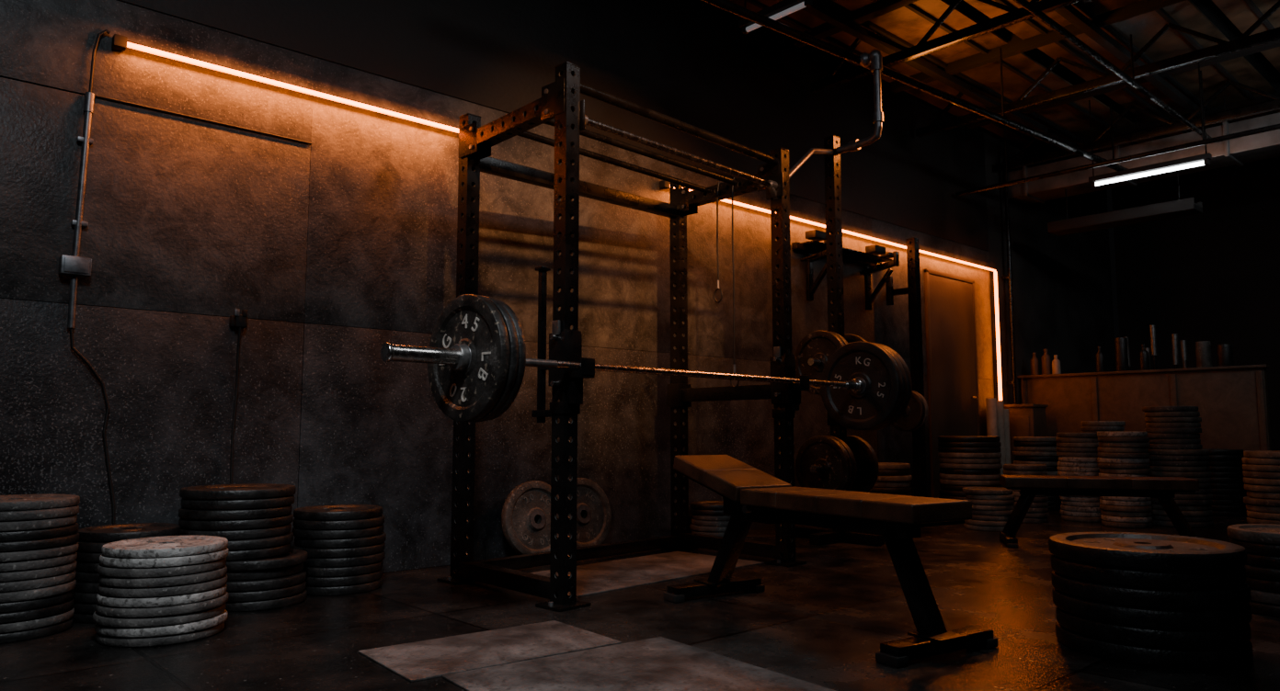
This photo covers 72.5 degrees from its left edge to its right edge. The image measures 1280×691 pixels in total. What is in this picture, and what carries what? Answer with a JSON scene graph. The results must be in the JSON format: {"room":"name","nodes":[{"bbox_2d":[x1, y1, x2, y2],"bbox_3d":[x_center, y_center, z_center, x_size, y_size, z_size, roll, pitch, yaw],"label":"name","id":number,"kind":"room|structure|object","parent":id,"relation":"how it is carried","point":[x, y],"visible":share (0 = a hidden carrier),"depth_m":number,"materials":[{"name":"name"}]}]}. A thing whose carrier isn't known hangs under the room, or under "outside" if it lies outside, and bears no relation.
{"room":"gym","nodes":[
{"label":"gym","id":0,"kind":"room"},
{"bbox_2d":[0,0,1116,572],"bbox_3d":[0.656,-0.623,6.434,14.500,3.900,0.212,5,-7,-42],"label":"wall","id":1,"kind":"structure","parent":0,"point":[355,226],"depth_m":4.55,"materials":[{"name":"grey concrete"}]},
{"bbox_2d":[57,29,311,525],"bbox_3d":[-1.953,-0.128,3.818,1.000,2.371,0.065,5,-7,-42],"label":"conduit","id":2,"kind":"object","parent":1,"relation":"attached to","point":[74,266],"visible":0.91,"depth_m":3.57,"materials":[{"name":"metal"}]},
{"bbox_2d":[228,308,247,484],"bbox_3d":[-1.811,0.438,3.897,0.070,1.200,0.060,5,-7,-42],"label":"cable","id":3,"kind":"object","parent":1,"relation":"attached to","point":[236,320],"visible":0.75,"depth_m":3.93,"materials":[{"name":"black paint"}]},
{"bbox_2d":[111,34,459,133],"bbox_3d":[-1.598,-1.231,4.245,1.685,0.050,0.050,5,-7,-42],"label":"strip light","id":4,"kind":"object","parent":1,"relation":"attached to","point":[120,42],"visible":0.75,"depth_m":4.09,"materials":[{"name":"glowing white plastic diffuser"},{"name":"black metal housing"}]},
{"bbox_2d":[659,180,670,189],"bbox_3d":[0.158,-1.084,5.760,0.153,0.050,0.149,5,-7,-42],"label":"strip light","id":5,"kind":"object","parent":1,"relation":"attached to","point":[664,185],"depth_m":5.83,"materials":[{"name":"orange plastic"}]},
{"bbox_2d":[720,198,770,213],"bbox_3d":[0.785,-1.032,6.303,0.533,0.050,0.076,5,-7,-42],"label":"strip light","id":6,"kind":"object","parent":1,"relation":"attached to","point":[728,200],"depth_m":6.38,"materials":[{"name":"orange"}]},
{"bbox_2d":[789,215,825,228],"bbox_3d":[1.305,-0.986,6.773,0.518,0.050,0.075,5,-7,-42],"label":"strip light","id":7,"kind":"object","parent":1,"relation":"attached to","point":[792,217],"depth_m":6.86,"materials":[{"name":"orange"}]},
{"bbox_2d":[842,228,906,249],"bbox_3d":[2.003,-0.925,7.403,1.051,0.050,0.076,5,-7,-42],"label":"strip light","id":8,"kind":"object","parent":1,"relation":"attached to","point":[843,230],"depth_m":7.48,"materials":[{"name":"orange"}]},
{"bbox_2d":[924,268,980,498],"bbox_3d":[2.999,0.406,8.270,0.920,2.195,0.085,5,-7,-42],"label":"door","id":9,"kind":"structure","parent":1,"relation":"in","point":[950,300],"depth_m":8.27,"materials":[{"name":"paint"}]},
{"bbox_2d":[919,249,995,272],"bbox_3d":[3.064,-0.832,8.363,1.562,0.050,0.076,5,-7,-42],"label":"strip light","id":10,"kind":"object","parent":1,"relation":"attached to","point":[920,251],"depth_m":8.44,"materials":[{"name":"orange"}]},
{"bbox_2d":[992,272,1002,400],"bbox_3d":[3.645,-0.071,8.917,0.026,1.380,0.047,5,-7,-42],"label":"strip light","id":11,"kind":"object","parent":1,"relation":"attached to","point":[994,274],"visible":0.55,"depth_m":8.91,"materials":[{"name":"orange"}]},
{"bbox_2d":[997,148,1017,404],"bbox_3d":[3.852,-0.736,9.156,0.080,2.710,0.090,5,-7,-42],"label":"riser pipe","id":12,"kind":"object","parent":1,"relation":"attached to","point":[1009,277],"visible":0.81,"depth_m":9.11,"materials":[{"name":"black metal"}]},
{"bbox_2d":[0,510,1279,690],"bbox_3d":[3.449,1.121,3.174,14.900,0.200,8.500,5,-7,-42],"label":"floor","id":13,"kind":"structure","parent":0,"point":[823,621],"depth_m":3.09,"materials":[{"name":"concrete"}]},
{"bbox_2d":[0,494,79,643],"bbox_3d":[-2.234,0.778,3.097,0.405,0.469,0.411,5,-7,-39],"label":"plate stack","id":14,"kind":"object","parent":13,"relation":"on","point":[40,536],"visible":1,"depth_m":3.00,"materials":[{"name":"rubber"}]},
{"bbox_2d":[72,523,181,623],"bbox_3d":[-2.009,0.878,3.412,0.382,0.329,0.381,2,-6,-22],"label":"plate stack","id":15,"kind":"object","parent":13,"relation":"on","point":[91,541],"visible":0.27,"depth_m":3.26,"materials":[{"name":"rubber"}]},
{"bbox_2d":[92,536,228,647],"bbox_3d":[-1.673,0.851,3.068,0.415,0.317,0.409,1,-6,-6],"label":"plate stack","id":16,"kind":"object","parent":13,"relation":"on","point":[154,591],"visible":1,"depth_m":2.91,"materials":[{"name":"grey metal"}]},
{"bbox_2d":[178,483,308,612],"bbox_3d":[-1.654,0.828,3.637,0.485,0.474,0.480,5,-7,-42],"label":"plate stack","id":17,"kind":"object","parent":13,"relation":"on","point":[264,573],"visible":0.84,"depth_m":3.48,"materials":[{"name":"metal"}]},
{"bbox_2d":[292,504,386,595],"bbox_3d":[-1.363,0.917,3.961,0.404,0.359,0.401,3,-6,-28],"label":"plate stack","id":18,"kind":"object","parent":13,"relation":"on","point":[344,544],"visible":0.96,"depth_m":3.80,"materials":[{"name":"rubber"}]},
{"bbox_2d":[358,620,621,682],"bbox_3d":[-0.481,0.987,2.858,0.740,0.006,0.420,4,-7,-37],"label":"floor mat","id":19,"kind":"object","parent":13,"relation":"on","point":[417,661],"visible":1,"depth_m":2.83,"materials":[{"name":"grey rubber"}]},
{"bbox_2d":[501,480,559,555],"bbox_3d":[-0.578,0.964,4.835,0.426,0.425,0.112,5,-7,-42],"label":"weight plate","id":20,"kind":"object","parent":13,"relation":"on","point":[528,500],"visible":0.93,"depth_m":4.79,"materials":[{"name":"metal"}]},
{"bbox_2d":[568,478,611,548],"bbox_3d":[-0.343,0.992,5.125,0.426,0.425,0.112,5,-7,-42],"label":"weight plate","id":21,"kind":"object","parent":13,"relation":"on","point":[593,528],"visible":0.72,"depth_m":5.16,"materials":[{"name":"metal"}]},
{"bbox_2d":[436,61,809,612],"bbox_3d":[-0.013,0.010,4.478,1.753,2.259,1.137,5,-7,-42],"label":"power rack","id":22,"kind":"object","parent":13,"relation":"on","point":[559,106],"visible":0.93,"depth_m":4.27,"materials":[{"name":"metal"}]},
{"bbox_2d":[380,294,912,430],"bbox_3d":[0.358,0.144,4.185,0.524,0.524,3.498,-5,-8,44],"label":"barbell","id":23,"kind":"object","parent":22,"relation":"on","point":[475,359],"visible":1,"depth_m":3.22,"materials":[{"name":"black metal"}]},
{"bbox_2d":[713,182,722,303],"bbox_3d":[0.459,-0.608,5.119,0.029,0.726,0.070,5,-7,-42],"label":"rope","id":24,"kind":"object","parent":22,"relation":"hanging from","point":[717,280],"visible":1,"depth_m":5.11,"materials":[{"name":"fabric"}]},
{"bbox_2d":[730,177,739,388],"bbox_3d":[0.540,-0.367,5.006,0.029,1.226,0.070,5,-7,-42],"label":"rope","id":25,"kind":"object","parent":22,"relation":"hanging from","point":[734,365],"visible":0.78,"depth_m":4.99,"materials":[{"name":"fabric"}]},
{"bbox_2d":[441,637,835,690],"bbox_3d":[-0.007,0.945,2.427,0.800,0.006,0.820,4,-7,-36],"label":"floor mat","id":26,"kind":"object","parent":13,"relation":"on","point":[658,664],"visible":1,"depth_m":2.53,"materials":[{"name":"grey rubber"}]},
{"bbox_2d":[529,551,764,597],"bbox_3d":[-0.031,1.137,4.408,0.620,0.006,1.350,-5,-8,44],"label":"floor mat","id":27,"kind":"object","parent":13,"relation":"on","point":[606,577],"visible":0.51,"depth_m":4.41,"materials":[{"name":"grey rubber"}]},
{"bbox_2d":[689,501,731,537],"bbox_3d":[0.501,1.143,5.674,0.349,0.239,0.345,-2,-6,22],"label":"plate stack","id":28,"kind":"object","parent":13,"relation":"on","point":[708,517],"visible":0.7,"depth_m":5.53,"materials":[{"name":"metal"}]},
{"bbox_2d":[662,455,998,668],"bbox_3d":[0.623,0.733,3.310,0.480,0.598,1.346,3,-7,-32],"label":"weight bench","id":29,"kind":"object","parent":13,"relation":"on","point":[750,495],"visible":1,"depth_m":3.03,"materials":[{"name":"black leather"}]},
{"bbox_2d":[794,135,884,545],"bbox_3d":[1.335,-0.070,5.753,0.667,2.658,0.611,0,-6,-2],"label":"plate rack","id":30,"kind":"object","parent":13,"relation":"on","point":[838,461],"visible":0.64,"depth_m":5.63,"materials":[{"name":"metal"}]},
{"bbox_2d":[868,462,912,496],"bbox_3d":[1.934,1.155,6.889,0.410,0.448,0.415,4,-7,-34],"label":"plate stack","id":31,"kind":"object","parent":13,"relation":"on","point":[894,478],"visible":0.37,"depth_m":6.72,"materials":[{"name":"metal"}]},
{"bbox_2d":[885,237,928,497],"bbox_3d":[2.240,0.246,7.334,0.368,2.341,0.382,-3,-6,28],"label":"post","id":32,"kind":"object","parent":13,"relation":"on","point":[914,418],"visible":0.86,"depth_m":7.34,"materials":[{"name":"metal"}]},
{"bbox_2d":[937,436,1003,500],"bbox_3d":[2.741,1.085,7.250,0.497,0.658,0.502,-4,-7,34],"label":"plate stack","id":33,"kind":"object","parent":13,"relation":"on","point":[965,462],"visible":0.66,"depth_m":7.06,"materials":[{"name":"metal"}]},
{"bbox_2d":[961,487,1014,531],"bbox_3d":[2.526,1.179,6.314,0.357,0.289,0.349,-4,-7,34],"label":"plate stack","id":34,"kind":"object","parent":13,"relation":"on","point":[992,508],"visible":0.91,"depth_m":6.17,"materials":[{"name":"beige rubber"}]},
{"bbox_2d":[985,398,998,442],"bbox_3d":[3.451,1.027,8.531,0.103,1.020,0.103,5,-7,-42],"label":"exercise mat","id":35,"kind":"object","parent":13,"relation":"on","point":[990,403],"visible":0.42,"depth_m":8.53,"materials":[{"name":"plastic"}]},
{"bbox_2d":[996,400,1005,475],"bbox_3d":[3.555,1.046,8.624,0.103,1.000,0.103,5,-7,-42],"label":"exercise mat","id":36,"kind":"object","parent":13,"relation":"on","point":[1000,404],"visible":0.3,"depth_m":8.60,"materials":[{"name":"plastic"}]},
{"bbox_2d":[1004,409,1011,464],"bbox_3d":[3.636,1.093,8.694,0.103,0.920,0.103,5,-7,-42],"label":"exercise mat","id":37,"kind":"object","parent":13,"relation":"on","point":[1006,411],"visible":0.3,"depth_m":8.67,"materials":[{"name":"plastic"}]},
{"bbox_2d":[1004,403,1048,464],"bbox_3d":[3.928,1.086,8.880,0.340,0.970,0.330,5,-7,-42],"label":"base cabinet","id":38,"kind":"object","parent":13,"relation":"on","point":[1025,420],"visible":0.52,"depth_m":8.79,"materials":[{"name":"brown wood"}]},
{"bbox_2d":[1003,464,1049,523],"bbox_3d":[3.024,1.156,6.849,0.331,0.439,0.331,2,-6,-22],"label":"plate stack","id":39,"kind":"object","parent":13,"relation":"on","point":[1038,512],"visible":0.39,"depth_m":6.72,"materials":[{"name":"grey metal"}]},
{"bbox_2d":[1012,436,1061,511],"bbox_3d":[3.616,1.156,7.937,0.414,0.648,0.406,-3,-6,28],"label":"plate stack","id":40,"kind":"object","parent":13,"relation":"on","point":[1042,451],"visible":0.41,"depth_m":7.78,"materials":[{"name":"rubber"}]},
{"bbox_2d":[1055,433,1101,522],"bbox_3d":[3.511,1.041,6.958,0.339,0.689,0.342,-5,-8,45],"label":"plate stack","id":41,"kind":"object","parent":13,"relation":"on","point":[1077,453],"visible":0.72,"depth_m":6.83,"materials":[{"name":"grey metal"}]},
{"bbox_2d":[999,475,1199,548],"bbox_3d":[2.808,1.023,5.380,1.088,0.420,0.470,-2,-6,16],"label":"weight bench","id":42,"kind":"object","parent":13,"relation":"on","point":[1162,488],"visible":0.81,"depth_m":5.30,"materials":[{"name":"black leather"}]},
{"bbox_2d":[1079,421,1125,433],"bbox_3d":[4.160,1.075,7.830,0.377,0.788,0.372,-5,-7,39],"label":"plate stack","id":43,"kind":"object","parent":13,"relation":"on","point":[1088,427],"visible":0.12,"depth_m":7.72,"materials":[{"name":"beige rubber"}]},
{"bbox_2d":[1097,432,1152,528],"bbox_3d":[3.624,0.995,6.534,0.353,0.699,0.354,3,-6,-28],"label":"plate stack","id":44,"kind":"object","parent":13,"relation":"on","point":[1121,454],"visible":0.88,"depth_m":6.41,"materials":[{"name":"grey metal"}]},
{"bbox_2d":[1048,532,1253,669],"bbox_3d":[1.672,0.820,2.885,0.578,0.343,0.569,4,-7,-34],"label":"plate stack","id":45,"kind":"object","parent":13,"relation":"on","point":[1161,600],"visible":1,"depth_m":2.66,"materials":[{"name":"metal"}]},
{"bbox_2d":[1142,406,1213,527],"bbox_3d":[4.059,0.909,6.629,0.458,0.889,0.464,-5,-8,45],"label":"plate stack","id":46,"kind":"object","parent":13,"relation":"on","point":[1173,452],"visible":0.74,"depth_m":6.46,"materials":[{"name":"grey rubber"}]},
{"bbox_2d":[1201,448,1246,516],"bbox_3d":[4.888,1.155,7.404,0.433,0.548,0.427,4,-7,-34],"label":"plate stack","id":47,"kind":"object","parent":13,"relation":"on","point":[1225,465],"visible":0.63,"depth_m":7.22,"materials":[{"name":"rubber"}]},
{"bbox_2d":[1227,524,1279,617],"bbox_3d":[2.577,0.888,3.456,0.407,0.318,0.409,5,-7,-39],"label":"plate stack","id":48,"kind":"object","parent":13,"relation":"on","point":[1261,542],"visible":0.78,"depth_m":3.38,"materials":[{"name":"rubber"}]},
{"bbox_2d":[1241,450,1279,525],"bbox_3d":[4.002,0.949,5.431,0.419,0.579,0.408,-2,-6,17],"label":"plate stack","id":49,"kind":"object","parent":13,"relation":"on","point":[1261,474],"visible":0.84,"depth_m":5.37,"materials":[{"name":"grey rubber"}]},
{"bbox_2d":[791,229,899,310],"bbox_3d":[1.744,-0.587,7.064,1.250,0.510,0.307,5,-7,-42],"label":"hanger","id":50,"kind":"object","parent":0,"point":[871,257],"depth_m":7.21,"materials":[{"name":"black metal"}]},
{"bbox_2d":[727,0,1279,162],"bbox_3d":[3.449,-2.960,3.569,14.900,0.200,8.500,5,-7,-42],"label":"ceiling","id":51,"kind":"structure","parent":0,"point":[1208,8],"depth_m":7.47,"materials":[{"name":"brown wood"}]},
{"bbox_2d":[738,0,812,34],"bbox_3d":[0.856,-2.249,5.518,0.070,0.400,0.560,5,-7,-42],"label":"fluorescent tube light","id":52,"kind":"object","parent":51,"relation":"hanging from","point":[784,7],"visible":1,"depth_m":5.47,"materials":[{"name":"white"}]},
{"bbox_2d":[699,0,1139,179],"bbox_3d":[2.172,-1.569,6.346,6.313,1.594,0.407,5,-7,-40],"label":"pipe","id":53,"kind":"object","parent":51,"relation":"attached to","point":[873,62],"visible":0.98,"depth_m":5.62,"materials":[{"name":"grey metal"}]},
{"bbox_2d":[1013,0,1211,138],"bbox_3d":[3.444,-2.169,6.338,4.500,0.402,0.044,5,-7,-42],"label":"pipe","id":54,"kind":"object","parent":51,"relation":"attached to","point":[1024,4],"visible":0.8,"depth_m":6.21,"materials":[{"name":"grey metal"}]},
{"bbox_2d":[955,61,1279,196],"bbox_3d":[4.975,-2.003,6.496,0.040,0.700,5.600,5,-7,-42],"label":"pipe","id":55,"kind":"object","parent":51,"relation":"attached to","point":[1203,142],"visible":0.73,"depth_m":7.34,"materials":[{"name":"black metal"}]},
{"bbox_2d":[1007,98,1279,205],"bbox_3d":[6.004,-2.006,7.300,0.460,0.540,5.800,5,-7,-42],"label":"air duct","id":56,"kind":"object","parent":51,"relation":"hanging from","point":[1240,151],"visible":0.59,"depth_m":8.30,"materials":[{"name":"metal"}]},
{"bbox_2d":[1047,170,1202,236],"bbox_3d":[4.646,-1.400,8.445,0.260,0.445,1.300,5,-7,-42],"label":"fluorescent tube light","id":57,"kind":"object","parent":56,"relation":"attached to","point":[1185,207],"visible":0.98,"depth_m":8.31,"materials":[{"name":"black paint"}]},
{"bbox_2d":[1088,144,1211,187],"bbox_3d":[4.367,-1.528,7.497,0.070,0.174,0.950,5,-7,-42],"label":"fluorescent tube light","id":58,"kind":"object","parent":51,"relation":"hanging from","point":[1204,159],"depth_m":7.45,"materials":[{"name":"white"}]},
{"bbox_2d":[793,0,1279,191],"bbox_3d":[3.483,-2.759,3.512,14.400,0.210,8.100,5,-7,-42],"label":"ceiling beams","id":59,"kind":"structure","parent":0,"point":[836,23],"depth_m":7.15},
{"bbox_2d":[810,0,1279,171],"bbox_3d":[4.625,-2.323,5.869,3.260,0.346,6.100,5,-7,-42],"label":"truss","id":60,"kind":"object","parent":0,"point":[1013,16],"depth_m":6.85,"materials":[{"name":"black metal"}]},
{"bbox_2d":[1017,365,1271,451],"bbox_3d":[4.784,0.885,8.431,0.120,1.282,2.200,5,-7,-42],"label":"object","id":61,"kind":"structure","parent":0,"point":[1232,402],"depth_m":8.24,"materials":[{"name":"brown wood"}]},
{"bbox_2d":[1030,353,1039,375],"bbox_3d":[4.159,0.195,9.204,0.080,0.240,0.080,5,-7,-42],"label":"water bottle","id":62,"kind":"object","parent":61,"relation":"on","point":[1034,362],"visible":0.98,"depth_m":9.17,"materials":[{"name":"brown plastic"}]},
{"bbox_2d":[1041,349,1051,375],"bbox_3d":[4.240,0.171,9.117,0.090,0.270,0.090,5,-7,-42],"label":"water bottle","id":63,"kind":"object","parent":61,"relation":"on","point":[1045,359],"visible":0.97,"depth_m":9.08,"materials":[{"name":"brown plastic"}]},
{"bbox_2d":[1051,354,1061,374],"bbox_3d":[4.307,0.199,9.040,0.080,0.200,0.080,5,-7,-42],"label":"water bottle","id":64,"kind":"object","parent":61,"relation":"on","point":[1056,363],"visible":0.99,"depth_m":9.01,"materials":[{"name":"plastic"}]},
{"bbox_2d":[1095,346,1105,372],"bbox_3d":[4.596,0.139,8.726,0.080,0.260,0.080,5,-7,-42],"label":"water bottle","id":65,"kind":"object","parent":61,"relation":"on","point":[1100,356],"visible":0.98,"depth_m":8.70,"materials":[{"name":"plastic"}]},
{"bbox_2d":[1114,337,1129,371],"bbox_3d":[4.731,0.089,8.582,0.113,0.330,0.113,5,-7,-42],"label":"foam roller","id":66,"kind":"object","parent":61,"relation":"on","point":[1120,343],"visible":0.99,"depth_m":8.54,"materials":[{"name":"rubber"}]},
{"bbox_2d":[1139,344,1149,370],"bbox_3d":[4.865,0.115,8.430,0.080,0.250,0.080,5,-7,-42],"label":"water bottle","id":67,"kind":"object","parent":61,"relation":"on","point":[1144,360],"visible":0.97,"depth_m":8.40,"materials":[{"name":"plastic"}]},
{"bbox_2d":[1126,325,1188,370],"bbox_3d":[5.084,0.663,8.509,0.300,1.740,0.700,5,-7,-42],"label":"holder","id":68,"kind":"object","parent":61,"relation":"on","point":[1152,328],"visible":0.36,"depth_m":8.46,"materials":[{"name":"metal"}]},
{"bbox_2d":[1195,341,1211,367],"bbox_3d":[5.201,0.084,8.061,0.124,0.240,0.124,5,-7,-42],"label":"foam roller","id":69,"kind":"object","parent":61,"relation":"on","point":[1203,348],"visible":0.99,"depth_m":8.02,"materials":[{"name":"rubber"}]},
{"bbox_2d":[1216,343,1234,366],"bbox_3d":[5.315,0.092,7.934,0.124,0.200,0.124,5,-7,-42],"label":"foam roller","id":70,"kind":"object","parent":61,"relation":"on","point":[1225,352],"visible":0.98,"depth_m":7.89,"materials":[{"name":"rubber"}]},
{"bbox_2d":[1111,156,1279,450],"bbox_3d":[8.887,-0.450,8.219,0.100,3.900,8.100,5,-7,-42],"label":"wall","id":71,"kind":"structure","parent":0,"point":[1213,275],"depth_m":10.48,"materials":[{"name":"black paint"}]}
]}

